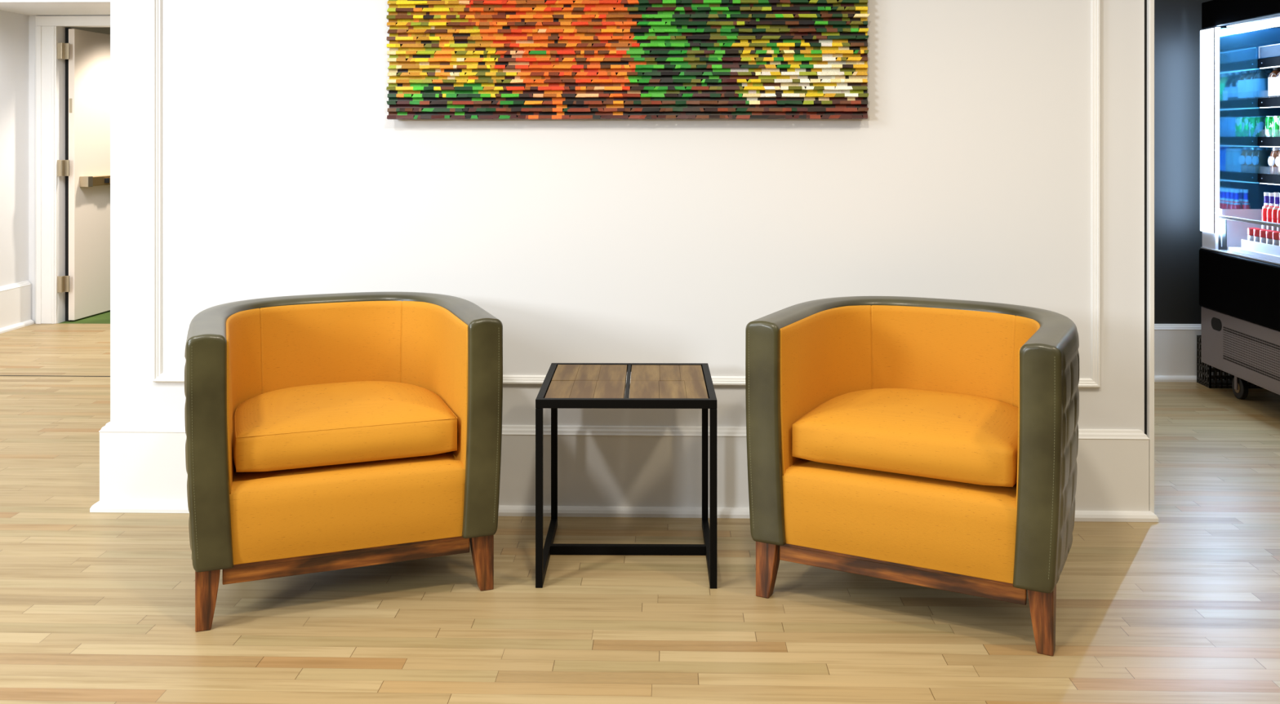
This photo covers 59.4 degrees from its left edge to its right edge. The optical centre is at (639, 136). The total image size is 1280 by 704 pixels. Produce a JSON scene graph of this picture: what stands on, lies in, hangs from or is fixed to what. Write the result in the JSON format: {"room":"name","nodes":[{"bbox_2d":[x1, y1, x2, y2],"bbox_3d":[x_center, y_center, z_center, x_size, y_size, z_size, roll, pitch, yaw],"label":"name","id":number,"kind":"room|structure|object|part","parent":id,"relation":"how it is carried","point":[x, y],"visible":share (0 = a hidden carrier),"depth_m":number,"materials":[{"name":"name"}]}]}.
{"room":"lobby seating area","nodes":[
{"label":"lobby seating area","id":0,"kind":"room"},
{"bbox_2d":[0,10,28,286],"bbox_3d":[-4.312,-0.170,4.959,0.120,2.900,5.680,0,0,2],"label":"wall","id":1,"kind":"structure","parent":0,"point":[14,27],"depth_m":7.50,"materials":[{"name":"white paint"}]},
{"bbox_2d":[0,280,34,333],"bbox_3d":[-4.230,1.133,4.887,0.047,0.295,5.540,0,0,2],"label":"baseboard","id":2,"kind":"structure","parent":1,"relation":"attached to","point":[15,299],"depth_m":7.47,"materials":[{"name":"white paint"}]},
{"bbox_2d":[0,0,110,15],"bbox_3d":[-3.146,-1.222,7.268,2.285,0.795,0.760,0,0,2],"label":"ceiling","id":3,"kind":"structure","parent":0,"point":[28,7],"depth_m":7.21,"materials":[{"name":"white paint"}]},
{"bbox_2d":[28,15,110,324],"bbox_3d":[-2.484,-0.170,7.691,3.385,2.900,0.120,0,0,2],"label":"wall","id":4,"kind":"structure","parent":0,"point":[60,29],"depth_m":7.68,"materials":[{"name":"white paint"}]},
{"bbox_2d":[35,15,110,324],"bbox_3d":[-3.478,0.230,7.641,1.290,2.100,0.032,0,0,2],"label":"trim","id":5,"kind":"structure","parent":4,"relation":"attached to","point":[46,28],"depth_m":7.65,"materials":[{"name":"white paint"}]},
{"bbox_2d":[57,27,110,321],"bbox_3d":[-3.854,0.265,8.152,0.154,2.030,1.008,0,0,7],"label":"door","id":6,"kind":"structure","parent":4,"relation":"in","point":[86,167],"depth_m":7.89,"materials":[{"name":"beige paint"}]},
{"bbox_3d":[-3.923,-0.210,7.739,0.020,0.100,0.002,0,0,2],"label":"edge plate","id":7,"kind":"part","parent":6,"relation":"part of","materials":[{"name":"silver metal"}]},
{"bbox_2d":[71,27,110,35],"bbox_3d":[-4.050,-0.020,11.064,4.300,2.600,0.100,0,0,2],"label":"wall","id":8,"kind":"structure","parent":0,"point":[100,30],"depth_m":11.05,"materials":[{"name":"beige paint"}]},
{"bbox_2d":[110,0,1144,433],"bbox_3d":[-0.063,-0.220,3.898,3.518,3.000,0.160,0,0,2],"label":"wall","id":9,"kind":"structure","parent":0,"point":[966,175],"depth_m":3.82,"materials":[{"name":"white paint"}]},
{"bbox_2d":[89,422,1158,522],"bbox_3d":[-0.073,1.133,3.875,3.592,0.295,0.207,0,0,2],"label":"baseboard","id":10,"kind":"structure","parent":9,"relation":"attached to","point":[603,471],"depth_m":3.79,"materials":[{"name":"white paint"}]},
{"bbox_2d":[152,0,1100,387],"bbox_3d":[-0.064,-0.298,3.810,3.215,2.283,0.017,0,0,2],"label":"trim","id":11,"kind":"structure","parent":9,"relation":"attached to","point":[157,375],"depth_m":3.81,"materials":[{"name":"white paint"}]},
{"bbox_2d":[386,0,870,119],"bbox_3d":[-0.045,-0.505,3.794,1.630,0.897,0.047,0,0,2],"label":"wall artwork","id":12,"kind":"object","parent":9,"relation":"attached to","point":[458,60],"visible":1,"depth_m":3.78,"materials":[{"name":"paint"}]},
{"bbox_2d":[1144,0,1146,435],"bbox_3d":[1.700,-0.220,3.850,0.009,3.000,0.151,0,0,2],"label":"trim","id":13,"kind":"structure","parent":9,"relation":"attached to","point":[1145,1],"depth_m":3.77,"materials":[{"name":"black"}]},
{"bbox_2d":[1146,0,1154,513],"bbox_3d":[1.714,-0.220,3.863,0.017,3.000,0.223,0,0,2],"label":"trim","id":14,"kind":"structure","parent":9,"relation":"attached to","point":[1150,3],"depth_m":3.75,"materials":[{"name":"white paint"}]},
{"bbox_2d":[0,310,1279,703],"bbox_3d":[-0.884,1.305,4.276,16.000,0.050,13.500,0,0,2],"label":"floor","id":15,"kind":"structure","parent":0,"point":[1183,607],"depth_m":3.02,"materials":[{"name":"brown wood"}]},
{"bbox_2d":[0,375,110,377],"bbox_3d":[-3.163,1.279,5.989,2.250,0.001,0.012,0,0,2],"label":"trim","id":16,"kind":"structure","parent":15,"relation":"on","point":[0,375],"depth_m":5.99,"materials":[{"name":"beige wood"}]},
{"bbox_2d":[184,292,502,631],"bbox_3d":[-0.894,0.894,3.339,0.837,0.771,0.716,0,0,-20],"label":"armchair","id":17,"kind":"object","parent":15,"relation":"on","point":[340,431],"visible":1,"depth_m":3.11,"materials":[{"name":"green leather"}]},
{"bbox_3d":[-1.128,1.194,2.933,0.062,0.172,0.058,0,0,-20],"label":"leg","id":18,"kind":"part","parent":17,"relation":"part of","materials":[{"name":"orange wood"}]},
{"bbox_2d":[232,381,457,472],"bbox_3d":[-0.882,0.826,3.308,0.616,0.134,0.577,0,0,-20],"label":"seat cushion","id":19,"kind":"object","parent":17,"relation":"on","point":[305,426],"depth_m":3.11,"materials":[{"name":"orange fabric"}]},
{"bbox_3d":[-0.787,1.140,3.051,0.652,0.064,0.028,0,0,-20],"label":"rail","id":20,"kind":"part","parent":17,"relation":"part of","materials":[{"name":"orange wood"}]},
{"bbox_3d":[-0.882,1.011,3.307,0.650,0.208,0.627,0,0,-20],"label":"seat","id":21,"kind":"part","parent":17,"relation":"part of","materials":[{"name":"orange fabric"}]},
{"bbox_3d":[-0.451,1.194,3.186,0.062,0.172,0.058,0,0,-20],"label":"leg","id":22,"kind":"part","parent":17,"relation":"part of","materials":[{"name":"orange wood"}]},
{"bbox_2d":[535,363,716,588],"bbox_3d":[-0.036,1.013,3.434,0.514,0.534,0.514,0,0,1],"label":"side table","id":23,"kind":"object","parent":15,"relation":"on","point":[565,385],"visible":1,"depth_m":3.40,"materials":[{"name":"black metal"}]},
{"bbox_3d":[-0.286,1.026,3.190,0.020,0.508,0.020,0,0,1],"label":"leg","id":24,"kind":"part","parent":23,"relation":"part of","materials":[{"name":"black metal"}]},
{"bbox_3d":[-0.281,1.026,3.684,0.020,0.508,0.020,0,0,1],"label":"leg","id":25,"kind":"part","parent":23,"relation":"part of","materials":[{"name":"black metal"}]},
{"bbox_3d":[-0.159,0.758,3.317,0.226,0.021,0.233,0,0,1],"label":"wood panel","id":26,"kind":"part","parent":23,"relation":"part of","materials":[{"name":"brown wood"}]},
{"bbox_3d":[-0.156,0.757,3.554,0.226,0.021,0.233,0,0,1],"label":"wood panel","id":27,"kind":"part","parent":23,"relation":"part of","materials":[{"name":"brown wood"}]},
{"bbox_3d":[-0.036,0.758,3.434,0.514,0.025,0.514,0,0,1],"label":"frame","id":28,"kind":"part","parent":23,"relation":"part of","materials":[{"name":"black metal"}]},
{"bbox_3d":[0.085,0.758,3.551,0.226,0.021,0.233,0,0,1],"label":"wood panel","id":29,"kind":"part","parent":23,"relation":"part of","materials":[{"name":"brown wood"}]},
{"bbox_3d":[0.083,0.757,3.315,0.226,0.021,0.233,0,0,1],"label":"wood panel","id":30,"kind":"part","parent":23,"relation":"part of","materials":[{"name":"brown wood"}]},
{"bbox_3d":[0.213,1.026,3.679,0.020,0.508,0.020,0,0,1],"label":"leg","id":31,"kind":"part","parent":23,"relation":"part of","materials":[{"name":"black metal"}]},
{"bbox_3d":[0.208,1.026,3.185,0.020,0.508,0.020,0,0,1],"label":"leg","id":32,"kind":"part","parent":23,"relation":"part of","materials":[{"name":"black metal"}]},
{"bbox_2d":[745,296,1079,656],"bbox_3d":[0.820,0.894,3.232,0.837,0.771,0.716,0,0,28],"label":"armchair","id":33,"kind":"object","parent":15,"relation":"on","point":[928,442],"visible":1,"depth_m":3.02,"materials":[{"name":"green leather"}]},
{"bbox_3d":[0.362,1.194,3.134,0.062,0.172,0.058,0,0,28],"label":"leg","id":34,"kind":"part","parent":33,"relation":"part of","materials":[{"name":"orange wood"}]},
{"bbox_3d":[0.804,1.011,3.202,0.650,0.208,0.627,0,0,28],"label":"seat","id":35,"kind":"part","parent":33,"relation":"part of","materials":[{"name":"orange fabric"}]},
{"bbox_3d":[0.678,1.140,2.959,0.652,0.064,0.028,0,0,28],"label":"rail","id":36,"kind":"part","parent":33,"relation":"part of","materials":[{"name":"orange wood"}]},
{"bbox_2d":[791,388,1017,487],"bbox_3d":[0.805,0.826,3.202,0.616,0.134,0.577,0,0,28],"label":"seat cushion","id":37,"kind":"object","parent":33,"relation":"on","point":[917,437],"depth_m":3.02,"materials":[{"name":"orange fabric"}]},
{"bbox_3d":[1.002,1.194,2.800,0.062,0.172,0.058,0,0,28],"label":"leg","id":38,"kind":"part","parent":33,"relation":"part of","materials":[{"name":"orange wood"}]},
{"bbox_2d":[1196,335,1262,388],"bbox_3d":[3.037,1.157,5.764,0.288,0.245,0.140,0,0,2],"label":"plastic crate","id":39,"kind":"object","parent":15,"relation":"on","point":[1215,384],"visible":0.26,"depth_m":5.75,"materials":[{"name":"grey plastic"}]},
{"bbox_2d":[1199,0,1279,399],"bbox_3d":[3.199,0.302,4.872,0.790,1.955,1.614,0,0,2],"label":"refrigerator","id":40,"kind":"object","parent":15,"relation":"on","point":[1239,277],"visible":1,"depth_m":5.52,"materials":[{"name":"black metal"}]},
{"bbox_3d":[3.229,0.095,5.599,0.770,1.530,0.150,0,0,2],"label":"panel","id":41,"kind":"part","parent":40,"relation":"part of","materials":[{"name":"white metal"}]},
{"bbox_3d":[2.876,0.475,5.526,0.021,0.140,0.004,0,0,2],"label":"corner post","id":42,"kind":"part","parent":40,"relation":"part of","materials":[{"name":"silver metal"}]},
{"bbox_3d":[2.839,0.714,4.880,0.070,0.292,1.610,0,0,2],"label":"panel","id":43,"kind":"part","parent":40,"relation":"part of","materials":[{"name":"black metal"}]},
{"bbox_3d":[2.846,1.002,4.879,0.056,0.281,1.610,0,0,2],"label":"grille panel","id":44,"kind":"part","parent":40,"relation":"part of","materials":[{"name":"grey metal"}]},
{"bbox_3d":[2.833,0.396,4.854,0.028,0.016,1.359,0,0,2],"label":"glass rail","id":45,"kind":"part","parent":40,"relation":"part of","materials":[{"name":"white"}]},
{"bbox_2d":[1219,27,1279,208],"bbox_3d":[3.209,-0.087,5.521,0.715,0.890,0.005,0,0,2],"label":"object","id":46,"kind":"object","parent":40,"relation":"on","point":[1242,82],"depth_m":5.52,"materials":[{"name":"glass"}]},
{"bbox_2d":[1247,227,1257,241],"bbox_3d":[2.944,0.492,5.387,0.052,0.104,0.052,0,0,2],"label":"bottle","id":47,"kind":"object","parent":40,"relation":"on","point":[1250,230],"visible":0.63,"depth_m":5.37,"materials":[{"name":"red plastic"}]},
{"bbox_2d":[1247,235,1253,241],"bbox_3d":[2.944,0.510,5.387,0.052,0.068,0.052,0,0,2],"label":"cup","id":48,"kind":"object","parent":47,"relation":"on","point":[1250,237],"depth_m":5.37,"materials":[{"name":"silver metal"}]},
{"bbox_3d":[2.944,0.458,5.387,0.052,0.036,0.052,0,0,2],"label":"lid","id":49,"kind":"part","parent":47,"relation":"part of","materials":[{"name":"red plastic"}]},
{"bbox_2d":[1253,228,1262,242],"bbox_3d":[2.942,0.492,5.331,0.052,0.104,0.052,0,0,2],"label":"bottle","id":50,"kind":"object","parent":40,"relation":"on","point":[1256,231],"visible":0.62,"depth_m":5.32,"materials":[{"name":"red plastic"}]},
{"bbox_2d":[1253,236,1259,242],"bbox_3d":[2.942,0.510,5.331,0.052,0.068,0.052,0,0,2],"label":"cup","id":51,"kind":"object","parent":50,"relation":"on","point":[1256,239],"depth_m":5.32,"materials":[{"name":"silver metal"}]},
{"bbox_3d":[2.942,0.458,5.331,0.052,0.036,0.052,0,0,2],"label":"lid","id":52,"kind":"part","parent":50,"relation":"part of","materials":[{"name":"red plastic"}]},
{"bbox_2d":[1261,192,1269,229],"bbox_3d":[3.003,0.389,5.382,0.043,0.238,0.043,0,0,2],"label":"drink bottle","id":53,"kind":"object","parent":40,"relation":"on","point":[1266,204],"visible":0.47,"depth_m":5.37,"materials":[{"name":"red plastic"}]},
{"bbox_2d":[1259,229,1271,244],"bbox_3d":[2.941,0.492,5.275,0.052,0.104,0.052,0,0,2],"label":"bottle","id":54,"kind":"object","parent":40,"relation":"on","point":[1263,232],"visible":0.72,"depth_m":5.26,"materials":[{"name":"red plastic"}]},
{"bbox_2d":[1259,237,1266,244],"bbox_3d":[2.941,0.510,5.275,0.052,0.068,0.052,0,0,2],"label":"cup","id":55,"kind":"object","parent":54,"relation":"on","point":[1262,240],"depth_m":5.26,"materials":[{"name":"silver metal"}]},
{"bbox_3d":[2.941,0.458,5.275,0.052,0.036,0.052,0,0,2],"label":"lid","id":56,"kind":"part","parent":54,"relation":"part of","materials":[{"name":"red plastic"}]},
{"bbox_3d":[3.028,0.206,4.850,0.019,0.044,1.342,0,0,2],"label":"price rail","id":57,"kind":"part","parent":40,"relation":"part of","materials":[{"name":"black plastic"}]},
{"bbox_3d":[3.028,0.026,4.850,0.019,0.044,1.342,0,0,2],"label":"price rail","id":58,"kind":"part","parent":40,"relation":"part of","materials":[{"name":"black plastic"}]},
{"bbox_3d":[3.028,-0.164,4.850,0.019,0.044,1.342,0,0,2],"label":"price rail","id":59,"kind":"part","parent":40,"relation":"part of","materials":[{"name":"black plastic"}]},
{"bbox_3d":[3.028,-0.357,4.850,0.019,0.044,1.342,0,0,2],"label":"price rail","id":60,"kind":"part","parent":40,"relation":"part of","materials":[{"name":"black plastic"}]},
{"bbox_2d":[1265,115,1273,137],"bbox_3d":[3.082,-0.045,5.473,0.062,0.106,0.062,0,0,2],"label":"can","id":61,"kind":"object","parent":40,"relation":"on","point":[1268,118],"visible":0.57,"depth_m":5.46,"materials":[{"name":"white"}]},
{"bbox_2d":[1266,192,1274,230],"bbox_3d":[3.001,0.389,5.336,0.043,0.238,0.043,0,0,2],"label":"drink bottle","id":62,"kind":"object","parent":40,"relation":"on","point":[1268,213],"visible":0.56,"depth_m":5.33,"materials":[{"name":"red plastic"}]},
{"bbox_2d":[1266,231,1278,244],"bbox_3d":[2.939,0.492,5.219,0.052,0.104,0.052,0,0,2],"label":"bottle","id":63,"kind":"object","parent":40,"relation":"on","point":[1268,233],"visible":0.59,"depth_m":5.20,"materials":[{"name":"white plastic"}]},
{"bbox_2d":[1266,238,1272,244],"bbox_3d":[2.939,0.510,5.219,0.052,0.068,0.052,0,0,2],"label":"cup","id":64,"kind":"object","parent":63,"relation":"on","point":[1268,241],"depth_m":5.20,"materials":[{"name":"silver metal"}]},
{"bbox_3d":[2.939,0.458,5.219,0.052,0.036,0.052,0,0,2],"label":"lid","id":65,"kind":"part","parent":63,"relation":"part of","materials":[{"name":"red plastic"}]},
{"bbox_2d":[1267,147,1279,174],"bbox_3d":[3.090,0.122,5.448,0.064,0.130,0.062,0,0,2],"label":"bottle","id":66,"kind":"object","parent":40,"relation":"on","point":[1271,161],"visible":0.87,"depth_m":5.43,"materials":[{"name":"brown"}]},
{"bbox_2d":[1267,66,1279,97],"bbox_3d":[3.092,-0.259,5.453,0.074,0.152,0.074,0,0,2],"label":"jug","id":67,"kind":"object","parent":40,"relation":"on","point":[1272,79],"visible":0.8,"depth_m":5.44,"materials":[{"name":"brown"}]},
{"bbox_2d":[1271,193,1279,231],"bbox_3d":[3.000,0.389,5.290,0.043,0.238,0.043,0,0,2],"label":"drink bottle","id":68,"kind":"object","parent":40,"relation":"on","point":[1274,210],"visible":0.56,"depth_m":5.28,"materials":[{"name":"red plastic"}]},
{"bbox_2d":[1271,115,1279,137],"bbox_3d":[3.080,-0.045,5.409,0.062,0.106,0.062,0,0,-3],"label":"can","id":69,"kind":"object","parent":40,"relation":"on","point":[1275,120],"visible":0.92,"depth_m":5.39,"materials":[{"name":"white"}]},
{"bbox_2d":[1272,231,1279,246],"bbox_3d":[2.938,0.492,5.163,0.052,0.104,0.052,0,0,2],"label":"bottle","id":70,"kind":"object","parent":40,"relation":"on","point":[1275,234],"visible":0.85,"depth_m":5.15,"materials":[{"name":"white plastic"}]},
{"bbox_2d":[1272,239,1279,246],"bbox_3d":[2.938,0.510,5.163,0.052,0.068,0.052,0,0,2],"label":"cup","id":71,"kind":"object","parent":70,"relation":"on","point":[1275,242],"depth_m":5.15,"materials":[{"name":"silver plastic"}]},
{"bbox_3d":[2.938,0.458,5.163,0.052,0.036,0.052,0,0,2],"label":"lid","id":72,"kind":"part","parent":70,"relation":"part of","materials":[{"name":"red"}]},
{"bbox_2d":[1275,148,1279,174],"bbox_3d":[3.088,0.122,5.382,0.064,0.130,0.062,0,0,2],"label":"bottle","id":73,"kind":"object","parent":40,"relation":"on","point":[1277,158],"visible":0.93,"depth_m":5.38,"materials":[{"name":"brown"}]},
{"bbox_2d":[1276,71,1279,97],"bbox_3d":[3.090,-0.259,5.377,0.074,0.152,0.074,0,0,2],"label":"jug","id":74,"kind":"object","parent":40,"relation":"on","point":[1278,73],"visible":0.9,"depth_m":5.37,"materials":[{"name":"brown"}]},
{"bbox_2d":[1276,194,1279,231],"bbox_3d":[2.999,0.389,5.244,0.043,0.238,0.043,0,0,2],"label":"drink bottle","id":75,"kind":"object","parent":40,"relation":"on","point":[1278,209],"visible":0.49,"depth_m":5.24,"materials":[{"name":"red plastic"}]},
{"bbox_2d":[1154,0,1212,324],"bbox_3d":[3.063,-0.220,5.945,4.600,3.000,0.120,0,0,2],"label":"wall","id":76,"kind":"structure","parent":0,"point":[1178,236],"depth_m":5.89,"materials":[{"name":"black paint"}]},
{"bbox_2d":[1154,324,1229,382],"bbox_3d":[2.961,1.133,5.864,4.400,0.295,0.047,0,0,2],"label":"baseboard","id":77,"kind":"structure","parent":76,"relation":"attached to","point":[1175,344],"depth_m":5.87,"materials":[{"name":"white paint"}]}
]}

